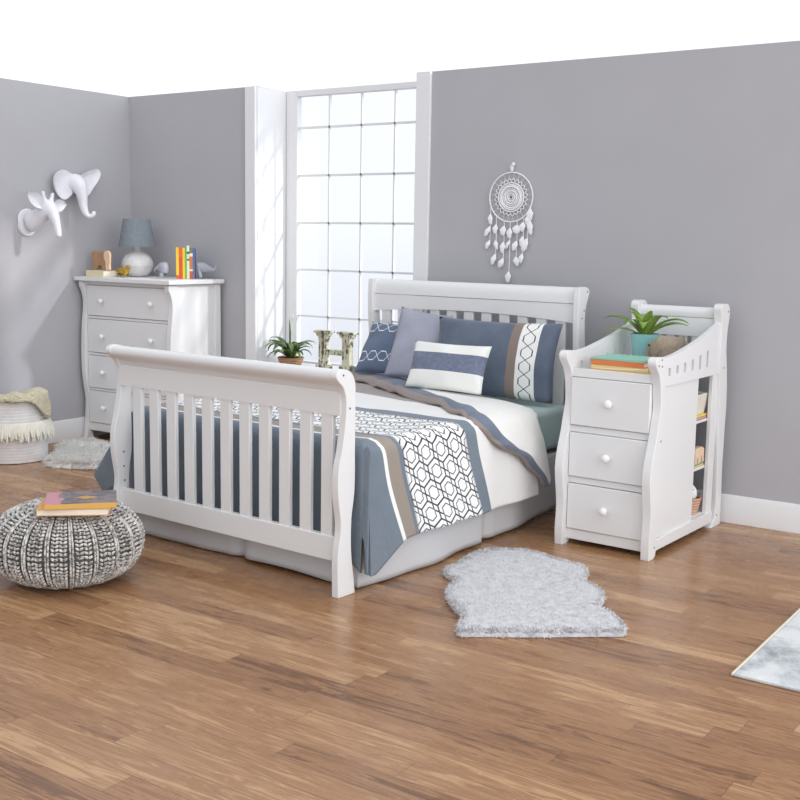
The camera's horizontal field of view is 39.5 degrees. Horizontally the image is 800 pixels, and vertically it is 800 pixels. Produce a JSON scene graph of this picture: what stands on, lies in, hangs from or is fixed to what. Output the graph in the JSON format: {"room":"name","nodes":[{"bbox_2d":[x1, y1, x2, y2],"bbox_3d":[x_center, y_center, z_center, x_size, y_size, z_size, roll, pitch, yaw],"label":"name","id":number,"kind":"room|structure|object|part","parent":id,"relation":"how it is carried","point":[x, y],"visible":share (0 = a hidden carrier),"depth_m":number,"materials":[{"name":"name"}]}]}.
{"room":"children's room","nodes":[
{"label":"children's room","id":0,"kind":"room"},
{"bbox_2d":[0,78,130,420],"bbox_3d":[-3.814,-0.659,5.753,0.140,2.440,6.960,7,10,34],"label":"wall","id":1,"kind":"structure","parent":0,"point":[45,130],"depth_m":7.67,"materials":[{"name":"paint"}]},
{"bbox_2d":[17,191,65,237],"bbox_3d":[-2.389,-1.232,7.394,0.303,0.302,0.267,0,8,-4],"label":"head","id":2,"kind":"object","parent":1,"relation":"attached to","point":[29,221],"visible":1,"depth_m":7.37},
{"bbox_3d":[-2.494,-1.187,7.466,0.016,0.187,0.150,7,10,34],"label":"mount plate","id":3,"kind":"part","parent":2,"relation":"part of","materials":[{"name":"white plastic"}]},
{"bbox_2d":[53,169,100,218],"bbox_3d":[-2.200,-1.425,7.689,0.185,0.349,0.397,7,10,34],"label":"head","id":4,"kind":"object","parent":1,"relation":"attached to","point":[65,183],"visible":1,"depth_m":7.66},
{"bbox_2d":[47,417,108,443],"bbox_3d":[-3.871,0.500,5.725,0.016,0.150,6.600,7,10,34],"label":"baseboard","id":5,"kind":"structure","parent":1,"relation":"attached to","point":[74,427],"depth_m":7.91,"materials":[{"name":"white paint"}]},
{"bbox_2d":[0,433,799,799],"bbox_3d":[-0.835,1.129,2.450,9.200,0.060,9.360,7,10,34],"label":"floor","id":6,"kind":"structure","parent":0,"point":[190,672],"depth_m":3.65,"materials":[{"name":"brown wood"}]},
{"bbox_2d":[0,394,54,463],"bbox_3d":[-2.501,0.181,7.222,0.524,0.397,0.520,7,10,34],"label":"woven basket","id":7,"kind":"object","parent":6,"relation":"on","point":[24,429],"visible":0.9,"depth_m":7.06,"materials":[{"name":"fabric"}]},
{"bbox_2d":[0,387,50,416],"bbox_3d":[-2.397,0.020,7.138,0.218,0.184,0.417,7,10,34],"label":"knit throw","id":8,"kind":"object","parent":7,"relation":"on","point":[39,396],"visible":1,"depth_m":7.08,"materials":[{"name":"beige fabric"}]},
{"bbox_2d":[0,497,144,589],"bbox_3d":[-1.409,0.600,4.727,0.636,0.338,0.634,3,8,11],"label":"knit pouf","id":9,"kind":"object","parent":6,"relation":"on","point":[42,552],"visible":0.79,"depth_m":4.49,"materials":[{"name":"grey fabric"}]},
{"bbox_2d":[35,498,111,515],"bbox_3d":[-1.324,0.435,4.560,0.285,0.028,0.206,0,8,-8],"label":"picture book","id":10,"kind":"object","parent":9,"relation":"on","point":[40,509],"visible":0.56,"depth_m":4.46,"materials":[{"name":"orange paper"}]},
{"bbox_2d":[44,490,116,509],"bbox_3d":[-1.303,0.408,4.560,0.280,0.024,0.216,-1,8,-14],"label":"picture book","id":11,"kind":"object","parent":10,"relation":"on","point":[104,498],"visible":1,"depth_m":4.50,"materials":[{"name":"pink paper"}]},
{"bbox_2d":[41,436,109,469],"bbox_3d":[-2.046,0.337,7.349,0.565,0.070,0.969,0,8,-9],"label":"rug","id":12,"kind":"object","parent":6,"relation":"on","point":[78,453],"visible":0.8,"depth_m":7.14,"materials":[{"name":"white fur"}]},
{"bbox_2d":[74,275,223,438],"bbox_3d":[-1.762,-0.280,7.851,0.948,1.158,0.523,7,10,34],"label":"dresser","id":13,"kind":"object","parent":6,"relation":"on","point":[150,312],"visible":0.69,"depth_m":7.67,"materials":[{"name":"white paint"}]},
{"bbox_3d":[-2.225,-0.282,7.930,0.040,1.124,0.083,7,10,34],"label":"leg","id":14,"kind":"part","parent":13,"relation":"part of","materials":[{"name":"white paint"}]},
{"bbox_3d":[-1.861,-0.297,7.701,0.822,0.018,0.042,7,10,34],"label":"rail","id":15,"kind":"part","parent":13,"relation":"part of","materials":[{"name":"white paint"}]},
{"bbox_3d":[-1.871,0.220,7.774,0.822,0.056,0.045,7,10,34],"label":"rail","id":16,"kind":"part","parent":13,"relation":"part of","materials":[{"name":"white paint"}]},
{"bbox_2d":[86,270,117,276],"bbox_3d":[-2.086,-0.885,7.804,0.180,0.043,0.131,7,10,34],"label":"book","id":17,"kind":"object","parent":13,"relation":"on","point":[93,273],"visible":0.92,"depth_m":7.76,"materials":[{"name":"beige paper"}]},
{"bbox_2d":[92,251,111,269],"bbox_3d":[-2.081,-0.978,7.806,0.208,0.135,0.056,7,10,34],"label":"elephant","id":18,"kind":"object","parent":17,"relation":"on","point":[100,259],"visible":1,"depth_m":7.79},
{"bbox_2d":[115,265,129,276],"bbox_3d":[-1.921,-0.895,7.719,0.151,0.082,0.045,7,10,34],"label":"giraffe","id":19,"kind":"object","parent":13,"relation":"on","point":[125,271],"visible":1,"depth_m":7.69,"materials":[{"name":"yellow plastic"}]},
{"bbox_3d":[-1.852,-0.788,7.632,0.822,0.024,0.038,7,10,34],"label":"rail","id":20,"kind":"part","parent":13,"relation":"part of","materials":[{"name":"white paint"}]},
{"bbox_3d":[-1.769,-0.191,7.854,0.808,0.227,0.390,7,10,34],"label":"drawer","id":21,"kind":"part","parent":13,"relation":"part of","materials":[{"name":"white paint"}]},
{"bbox_3d":[-1.865,-0.049,7.737,0.822,0.018,0.042,7,10,34],"label":"rail","id":22,"kind":"part","parent":13,"relation":"part of","materials":[{"name":"white paint"}]},
{"bbox_3d":[-1.773,0.058,7.890,0.808,0.228,0.390,7,10,34],"label":"drawer","id":23,"kind":"part","parent":13,"relation":"part of","materials":[{"name":"white paint"}]},
{"bbox_3d":[-1.857,-0.553,7.664,0.822,0.018,0.042,7,10,34],"label":"rail","id":24,"kind":"part","parent":13,"relation":"part of","materials":[{"name":"white paint"}]},
{"bbox_3d":[-1.765,-0.443,7.818,0.808,0.235,0.390,7,10,34],"label":"drawer","id":25,"kind":"part","parent":13,"relation":"part of","materials":[{"name":"white paint"}]},
{"bbox_3d":[-1.761,-0.688,7.783,0.808,0.211,0.390,7,10,34],"label":"drawer","id":26,"kind":"part","parent":13,"relation":"part of","materials":[{"name":"white paint"}]},
{"bbox_2d":[118,219,155,276],"bbox_3d":[-1.855,-1.074,7.870,0.256,0.404,0.256,7,10,34],"label":"table lamp","id":27,"kind":"object","parent":13,"relation":"on","point":[135,233],"visible":0.94,"depth_m":7.79,"materials":[{"name":"ceramic"}]},
{"bbox_3d":[-1.853,-1.179,7.855,0.256,0.192,0.256,7,10,34],"label":"lamp shade","id":28,"kind":"part","parent":27,"relation":"part of","materials":[{"name":"fabric"}]},
{"bbox_2d":[154,262,168,276],"bbox_3d":[-1.632,-0.892,7.632,0.102,0.103,0.088,0,8,-4],"label":"bookend","id":29,"kind":"object","parent":13,"relation":"on","point":[163,267],"visible":1,"depth_m":7.60,"materials":[{"name":"ceramic"}]},
{"bbox_3d":[-1.522,-0.201,7.453,0.040,1.124,0.083,7,10,34],"label":"leg","id":30,"kind":"part","parent":13,"relation":"part of","materials":[{"name":"white paint"}]},
{"bbox_2d":[176,247,178,278],"bbox_3d":[-1.528,-0.945,7.684,0.019,0.213,0.150,0,8,-8],"label":"picture book","id":31,"kind":"object","parent":13,"relation":"on","point":[177,248],"visible":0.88,"depth_m":7.61,"materials":[{"name":"beige paper"}]},
{"bbox_2d":[179,247,183,278],"bbox_3d":[-1.506,-0.944,7.686,0.023,0.212,0.150,0,8,-8],"label":"picture book","id":32,"kind":"object","parent":13,"relation":"on","point":[180,248],"visible":0.92,"depth_m":7.62,"materials":[{"name":"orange paper"}]},
{"bbox_2d":[182,248,184,278],"bbox_3d":[-1.486,-0.944,7.689,0.016,0.211,0.150,0,8,-7],"label":"picture book","id":33,"kind":"object","parent":13,"relation":"on","point":[183,249],"visible":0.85,"depth_m":7.61,"materials":[{"name":"beige paper"}]},
{"bbox_2d":[185,247,186,278],"bbox_3d":[-1.472,-0.945,7.691,0.011,0.214,0.150,0,8,-8],"label":"picture book","id":34,"kind":"object","parent":13,"relation":"on","point":[185,247],"visible":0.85,"depth_m":7.62,"materials":[{"name":"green paper"}]},
{"bbox_2d":[187,245,189,278],"bbox_3d":[-1.457,-0.951,7.692,0.018,0.226,0.150,0,8,-7],"label":"picture book","id":35,"kind":"object","parent":13,"relation":"on","point":[188,247],"visible":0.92,"depth_m":7.62,"materials":[{"name":"beige paper"}]},
{"bbox_2d":[189,248,193,278],"bbox_3d":[-1.437,-0.945,7.696,0.021,0.212,0.150,0,8,-7],"label":"picture book","id":36,"kind":"object","parent":13,"relation":"on","point":[190,249],"visible":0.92,"depth_m":7.62,"materials":[{"name":"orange paper"}]},
{"bbox_2d":[193,249,195,278],"bbox_3d":[-1.419,-0.941,7.699,0.013,0.205,0.150,0,8,-8],"label":"picture book","id":37,"kind":"object","parent":13,"relation":"on","point":[194,250],"visible":1,"depth_m":7.63,"materials":[{"name":"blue paper"}]},
{"bbox_3d":[-1.401,-0.260,7.627,0.022,1.054,0.361,7,10,34],"label":"panel","id":38,"kind":"part","parent":13,"relation":"part of","materials":[{"name":"white paint"}]},
{"bbox_2d":[197,262,215,277],"bbox_3d":[-1.328,-0.893,7.664,0.134,0.106,0.076,0,8,-4],"label":"bookend","id":39,"kind":"object","parent":13,"relation":"on","point":[202,267],"visible":1,"depth_m":7.63,"materials":[{"name":"ceramic"}]},
{"bbox_3d":[-1.284,-0.247,7.800,0.035,1.124,0.055,7,10,34],"label":"leg","id":40,"kind":"part","parent":13,"relation":"part of","materials":[{"name":"white paint"}]},
{"bbox_2d":[106,278,588,598],"bbox_3d":[-0.194,0.031,5.671,1.439,1.216,2.063,7,10,37],"label":"sleigh bed","id":41,"kind":"object","parent":6,"relation":"on","point":[329,392],"visible":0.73,"depth_m":4.96,"materials":[{"name":"white paint"}]},
{"bbox_3d":[-1.343,0.198,5.354,0.035,0.938,0.127,7,10,37],"label":"post","id":42,"kind":"part","parent":41,"relation":"part of","materials":[{"name":"white paint"}]},
{"bbox_3d":[-0.786,-0.098,4.872,1.378,0.190,0.103,7,10,37],"label":"footboard","id":43,"kind":"part","parent":41,"relation":"part of","materials":[{"name":"white paint"}]},
{"bbox_3d":[-0.787,0.543,4.976,1.378,0.105,0.032,7,10,37],"label":"rail","id":44,"kind":"part","parent":41,"relation":"part of","materials":[{"name":"white paint"}]},
{"bbox_3d":[-0.232,0.339,4.509,0.035,0.938,0.127,7,10,37],"label":"post","id":45,"kind":"part","parent":41,"relation":"part of","materials":[{"name":"white paint"}]},
{"bbox_2d":[136,452,555,587],"bbox_3d":[-0.189,0.454,5.746,1.479,0.346,1.812,7,10,37],"label":"bed skirt","id":46,"kind":"object","parent":41,"relation":"hanging from","point":[430,547],"visible":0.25,"depth_m":5.14,"materials":[{"name":"grey fabric"}]},
{"bbox_3d":[-0.155,-0.139,6.859,0.035,1.216,0.113,7,10,37],"label":"post","id":47,"kind":"part","parent":41,"relation":"part of","materials":[{"name":"white paint"}]},
{"bbox_3d":[0.411,-0.574,6.367,1.378,0.191,0.078,7,10,37],"label":"headboard","id":48,"kind":"part","parent":41,"relation":"part of","materials":[{"name":"white paint"}]},
{"bbox_2d":[461,393,563,449],"bbox_3d":[-0.176,0.160,5.710,1.375,0.226,1.780,7,10,37],"label":"mattress","id":49,"kind":"object","parent":41,"relation":"on","point":[550,416],"visible":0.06,"depth_m":5.87,"materials":[{"name":"teal fabric"}]},
{"bbox_2d":[94,371,550,576],"bbox_3d":[-0.281,0.254,5.755,1.863,0.599,1.764,7,10,37],"label":"comforter","id":50,"kind":"object","parent":49,"relation":"on","point":[426,459],"visible":0.59,"depth_m":5.06,"materials":[{"name":"fabric"}]},
{"bbox_2d":[354,322,397,372],"bbox_3d":[-0.065,-0.302,6.543,0.363,0.287,0.225,6,9,30],"label":"throw pillow","id":51,"kind":"object","parent":50,"relation":"on","point":[376,351],"visible":0.55,"depth_m":6.53,"materials":[{"name":"fabric"}]},
{"bbox_2d":[384,307,453,377],"bbox_3d":[0.107,-0.308,6.329,0.365,0.426,0.188,3,8,14],"label":"throw pillow","id":52,"kind":"object","parent":50,"relation":"on","point":[413,325],"visible":0.62,"depth_m":6.31,"materials":[{"name":"grey fabric"}]},
{"bbox_2d":[405,340,491,394],"bbox_3d":[0.248,-0.172,5.834,0.482,0.243,0.137,7,10,37],"label":"lumbar pillow","id":53,"kind":"object","parent":50,"relation":"on","point":[459,368],"visible":1,"depth_m":5.78,"materials":[{"name":"fabric"}]},
{"bbox_2d":[433,316,562,403],"bbox_3d":[0.509,-0.223,6.045,0.754,0.417,0.171,5,9,28],"label":"pillow sham","id":54,"kind":"object","parent":49,"relation":"on","point":[520,362],"visible":0.7,"depth_m":5.94,"materials":[{"name":"fabric"}]},
{"bbox_3d":[0.956,0.001,6.014,0.035,1.216,0.113,7,10,37],"label":"post","id":55,"kind":"part","parent":41,"relation":"part of","materials":[{"name":"white paint"}]},
{"bbox_2d":[441,547,627,638],"bbox_3d":[0.511,0.782,4.674,0.683,0.035,1.154,1,8,-2],"label":"sheepskin rug","id":56,"kind":"object","parent":6,"relation":"on","point":[496,592],"visible":1,"depth_m":4.50,"materials":[{"name":"white fur"}]},
{"bbox_2d":[554,299,729,561],"bbox_3d":[1.217,0.103,5.545,0.491,1.157,0.926,7,10,36],"label":"dresser","id":57,"kind":"object","parent":6,"relation":"on","point":[624,461],"visible":0.91,"depth_m":5.30,"materials":[{"name":"white paint"}]},
{"bbox_3d":[0.796,0.228,5.371,0.042,0.945,0.124,7,10,36],"label":"post","id":58,"kind":"part","parent":57,"relation":"part of","materials":[{"name":"white paint"}]},
{"bbox_3d":[0.959,0.525,5.253,0.042,0.042,0.047,7,10,36],"label":"knob","id":59,"kind":"part","parent":57,"relation":"part of","materials":[{"name":"white paint"}]},
{"bbox_3d":[0.979,0.663,5.311,0.410,0.050,0.022,7,10,36],"label":"rail","id":60,"kind":"part","parent":57,"relation":"part of","materials":[{"name":"white paint"}]},
{"bbox_3d":[1.090,0.507,5.439,0.402,0.221,0.410,7,10,36],"label":"drawer","id":61,"kind":"part","parent":57,"relation":"part of","materials":[{"name":"white paint"}]},
{"bbox_3d":[0.985,0.399,5.275,0.410,0.030,0.017,7,10,36],"label":"rail","id":62,"kind":"part","parent":57,"relation":"part of","materials":[{"name":"white paint"}]},
{"bbox_3d":[0.963,0.274,5.217,0.042,0.042,0.047,7,10,36],"label":"knob","id":63,"kind":"part","parent":57,"relation":"part of","materials":[{"name":"white paint"}]},
{"bbox_3d":[0.968,0.020,5.180,0.042,0.042,0.047,7,10,36],"label":"knob","id":64,"kind":"part","parent":57,"relation":"part of","materials":[{"name":"white paint"}]},
{"bbox_3d":[1.094,0.256,5.402,0.402,0.212,0.410,7,10,36],"label":"drawer","id":65,"kind":"part","parent":57,"relation":"part of","materials":[{"name":"white paint"}]},
{"bbox_3d":[0.989,0.153,5.240,0.410,0.031,0.017,7,10,36],"label":"rail","id":66,"kind":"part","parent":57,"relation":"part of","materials":[{"name":"white paint"}]},
{"bbox_3d":[1.098,0.002,5.366,0.402,0.228,0.410,7,10,36],"label":"drawer","id":67,"kind":"part","parent":57,"relation":"part of","materials":[{"name":"white paint"}]},
{"bbox_3d":[0.992,-0.114,5.199,0.410,0.039,0.022,7,10,36],"label":"rail","id":68,"kind":"part","parent":57,"relation":"part of","materials":[{"name":"white paint"}]},
{"bbox_2d":[589,368,650,373],"bbox_3d":[1.095,-0.135,5.300,0.325,0.022,0.226,7,10,36],"label":"picture book","id":69,"kind":"object","parent":57,"relation":"on","point":[589,368],"visible":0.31,"depth_m":5.21,"materials":[{"name":"beige paper"}]},
{"bbox_2d":[591,364,649,372],"bbox_3d":[1.089,-0.157,5.301,0.290,0.020,0.216,7,10,36],"label":"picture book","id":70,"kind":"object","parent":69,"relation":"on","point":[593,366],"visible":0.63,"depth_m":5.21,"materials":[{"name":"beige paper"}]},
{"bbox_2d":[591,359,647,368],"bbox_3d":[1.078,-0.181,5.307,0.270,0.024,0.206,7,10,36],"label":"picture book","id":71,"kind":"object","parent":70,"relation":"on","point":[593,361],"visible":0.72,"depth_m":5.22,"materials":[{"name":"orange paper"}]},
{"bbox_2d":[591,354,649,362],"bbox_3d":[1.080,-0.199,5.307,0.270,0.011,0.206,7,10,36],"label":"picture book","id":72,"kind":"object","parent":71,"relation":"on","point":[613,357],"visible":0.8,"depth_m":5.27,"materials":[{"name":"green paper"}]},
{"bbox_3d":[1.265,0.040,5.985,0.042,1.157,0.152,7,10,36],"label":"post","id":73,"kind":"part","parent":57,"relation":"part of","materials":[{"name":"white paint"}]},
{"bbox_2d":[602,307,688,355],"bbox_3d":[1.234,-0.316,5.645,0.450,0.287,0.268,4,9,21],"label":"potted plant","id":74,"kind":"object","parent":57,"relation":"on","point":[645,325],"visible":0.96,"depth_m":5.59,"materials":[{"name":"green plant"}]},
{"bbox_3d":[1.239,-0.255,5.653,0.146,0.164,0.146,7,10,34],"label":"pot","id":75,"kind":"part","parent":74,"relation":"part of","materials":[{"name":"teal ceramic"}]},
{"bbox_3d":[1.157,0.272,5.109,0.042,0.945,0.124,7,10,36],"label":"post","id":76,"kind":"part","parent":57,"relation":"part of","materials":[{"name":"white paint"}]},
{"bbox_2d":[645,335,687,356],"bbox_3d":[1.319,-0.233,5.463,0.241,0.165,0.150,2,8,10],"label":"elephant","id":77,"kind":"object","parent":57,"relation":"on","point":[662,346],"visible":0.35,"depth_m":5.42},
{"bbox_3d":[1.444,-0.413,5.773,0.410,0.149,0.058,7,10,36],"label":"panel","id":78,"kind":"part","parent":57,"relation":"part of","materials":[{"name":"white paint"}]},
{"bbox_3d":[1.313,0.270,5.330,0.014,0.721,0.470,7,10,36],"label":"panel","id":79,"kind":"part","parent":57,"relation":"part of","materials":[{"name":"white paint"}]},
{"bbox_3d":[1.388,0.640,5.488,0.026,0.061,0.725,7,10,36],"label":"rail","id":80,"kind":"part","parent":57,"relation":"part of","materials":[{"name":"white paint"}]},
{"bbox_2d":[691,494,701,514],"bbox_3d":[1.461,0.531,5.705,0.156,0.084,0.156,7,10,36],"label":"basket","id":81,"kind":"object","parent":57,"relation":"on","point":[695,502],"visible":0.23,"depth_m":5.65,"materials":[{"name":"brown wicker"}]},
{"bbox_2d":[692,485,696,498],"bbox_3d":[1.461,0.494,5.700,0.108,0.146,0.108,7,10,36],"label":"ball","id":82,"kind":"object","parent":81,"relation":"in","point":[694,494],"visible":0.2,"depth_m":5.66,"materials":[{"name":"white"}]},
{"bbox_2d":[691,508,701,517],"bbox_3d":[1.324,0.571,5.772,0.420,0.015,0.314,7,10,36],"label":"shelf","id":83,"kind":"object","parent":57,"relation":"attached to","point":[699,513],"depth_m":5.67,"materials":[{"name":"white paint"}]},
{"bbox_2d":[694,464,704,470],"bbox_3d":[1.328,0.326,5.736,0.420,0.015,0.314,7,10,36],"label":"shelf","id":84,"kind":"object","parent":57,"relation":"attached to","point":[702,466],"depth_m":5.64,"materials":[{"name":"white paint"}]},
{"bbox_2d":[696,418,706,423],"bbox_3d":[1.332,0.087,5.702,0.420,0.015,0.314,7,10,36],"label":"shelf","id":85,"kind":"object","parent":57,"relation":"attached to","point":[705,419],"depth_m":5.59,"materials":[{"name":"white paint"}]},
{"bbox_3d":[1.584,0.222,5.693,0.020,0.721,0.078,7,10,36],"label":"panel","id":86,"kind":"part","parent":57,"relation":"part of","materials":[{"name":"white paint"}]},
{"bbox_3d":[1.626,0.084,5.723,0.042,1.157,0.152,7,10,36],"label":"post","id":87,"kind":"part","parent":57,"relation":"part of","materials":[{"name":"white paint"}]},
{"bbox_3d":[1.441,0.083,5.641,0.168,0.012,0.191,7,10,36],"label":"picture book","id":88,"kind":"object","parent":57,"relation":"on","visible":0},
{"bbox_2d":[697,412,706,417],"bbox_3d":[1.442,0.072,5.640,0.168,0.010,0.191,7,10,36],"label":"picture book","id":89,"kind":"object","parent":88,"relation":"on","point":[704,413],"visible":0.26,"depth_m":5.61,"materials":[{"name":"yellow paper"}]},
{"bbox_2d":[697,391,707,414],"bbox_3d":[1.461,0.014,5.640,0.143,0.105,0.143,7,10,36],"label":"storage bin","id":90,"kind":"object","parent":89,"relation":"on","point":[702,396],"visible":0.23,"depth_m":5.61,"materials":[{"name":"fabric"}]},
{"bbox_3d":[1.437,0.324,5.676,0.168,0.010,0.191,7,10,36],"label":"picture book","id":91,"kind":"object","parent":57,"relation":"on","visible":0},
{"bbox_3d":[1.441,0.313,5.672,0.160,0.011,0.171,7,10,36],"label":"picture book","id":92,"kind":"object","parent":91,"relation":"on","visible":0},
{"bbox_2d":[694,446,703,463],"bbox_3d":[1.496,0.276,5.615,0.032,0.080,0.118,7,10,36],"label":"elephant","id":93,"kind":"object","parent":92,"relation":"on","point":[699,450],"visible":0.76,"depth_m":5.60},
{"bbox_2d":[731,608,799,691],"bbox_3d":[2.191,0.943,3.839,1.705,0.012,1.290,7,10,34],"label":"area rug","id":94,"kind":"object","parent":6,"relation":"on","point":[776,662],"visible":1,"depth_m":3.91,"materials":[{"name":"white fabric"}]},
{"bbox_2d":[129,41,799,503],"bbox_3d":[0.621,-0.721,6.694,6.100,2.440,0.340,7,10,34],"label":"wall","id":95,"kind":"structure","parent":0,"point":[672,177],"depth_m":6.05,"materials":[{"name":"paint"}]},
{"bbox_2d":[245,71,431,361],"bbox_3d":[-0.356,-0.829,7.321,1.478,2.443,0.320,7,10,34],"label":"trim","id":96,"kind":"structure","parent":95,"relation":"attached to","point":[265,108],"depth_m":7.56,"materials":[{"name":"white paint"}]},
{"bbox_2d":[275,81,415,368],"bbox_3d":[-0.025,-1.064,7.084,2.064,1.897,0.380,7,10,34],"label":"window","id":97,"kind":"structure","parent":95,"relation":"in","point":[294,127],"depth_m":7.62,"materials":[{"name":"white paint"}]},
{"bbox_2d":[265,315,314,364],"bbox_3d":[-0.752,-0.406,7.585,0.360,0.347,0.359,-2,9,-21],"label":"potted plant","id":98,"kind":"object","parent":97,"relation":"on","point":[290,349],"visible":0.98,"depth_m":7.57,"materials":[{"name":"green plant"}]},
{"bbox_3d":[-0.748,-0.266,7.625,0.184,0.058,0.184,7,10,34],"label":"pot","id":99,"kind":"part","parent":98,"relation":"part of","materials":[{"name":"brown wicker"}]},
{"bbox_3d":[-0.734,-0.434,7.598,0.024,0.295,0.013,7,10,34],"label":"flower","id":100,"kind":"part","parent":98,"relation":"part of","materials":[{"name":"white plant"}]},
{"bbox_3d":[-0.374,-0.184,7.413,1.286,0.030,0.330,7,10,34],"label":"sill","id":101,"kind":"part","parent":97,"relation":"part of","materials":[{"name":"white paint"}]},
{"bbox_2d":[313,330,358,370],"bbox_3d":[-0.426,-0.329,7.399,0.328,0.254,0.068,7,10,34],"label":"letter","id":102,"kind":"object","parent":97,"relation":"on","point":[324,336],"visible":0.93,"depth_m":7.37,"materials":[{"name":"paint"}]},
{"bbox_2d":[484,162,532,282],"bbox_3d":[0.624,-1.017,6.420,0.321,0.688,0.022,7,10,34],"label":"catcher","id":103,"kind":"object","parent":95,"relation":"hanging from","point":[523,243],"visible":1,"depth_m":6.41,"materials":[{"name":"white fabric"}]},
{"bbox_2d":[697,490,799,533],"bbox_3d":[0.507,0.432,6.707,6.084,0.150,0.016,7,10,34],"label":"baseboard","id":104,"kind":"structure","parent":95,"relation":"attached to","point":[741,510],"depth_m":5.78,"materials":[{"name":"white paint"}]}
]}

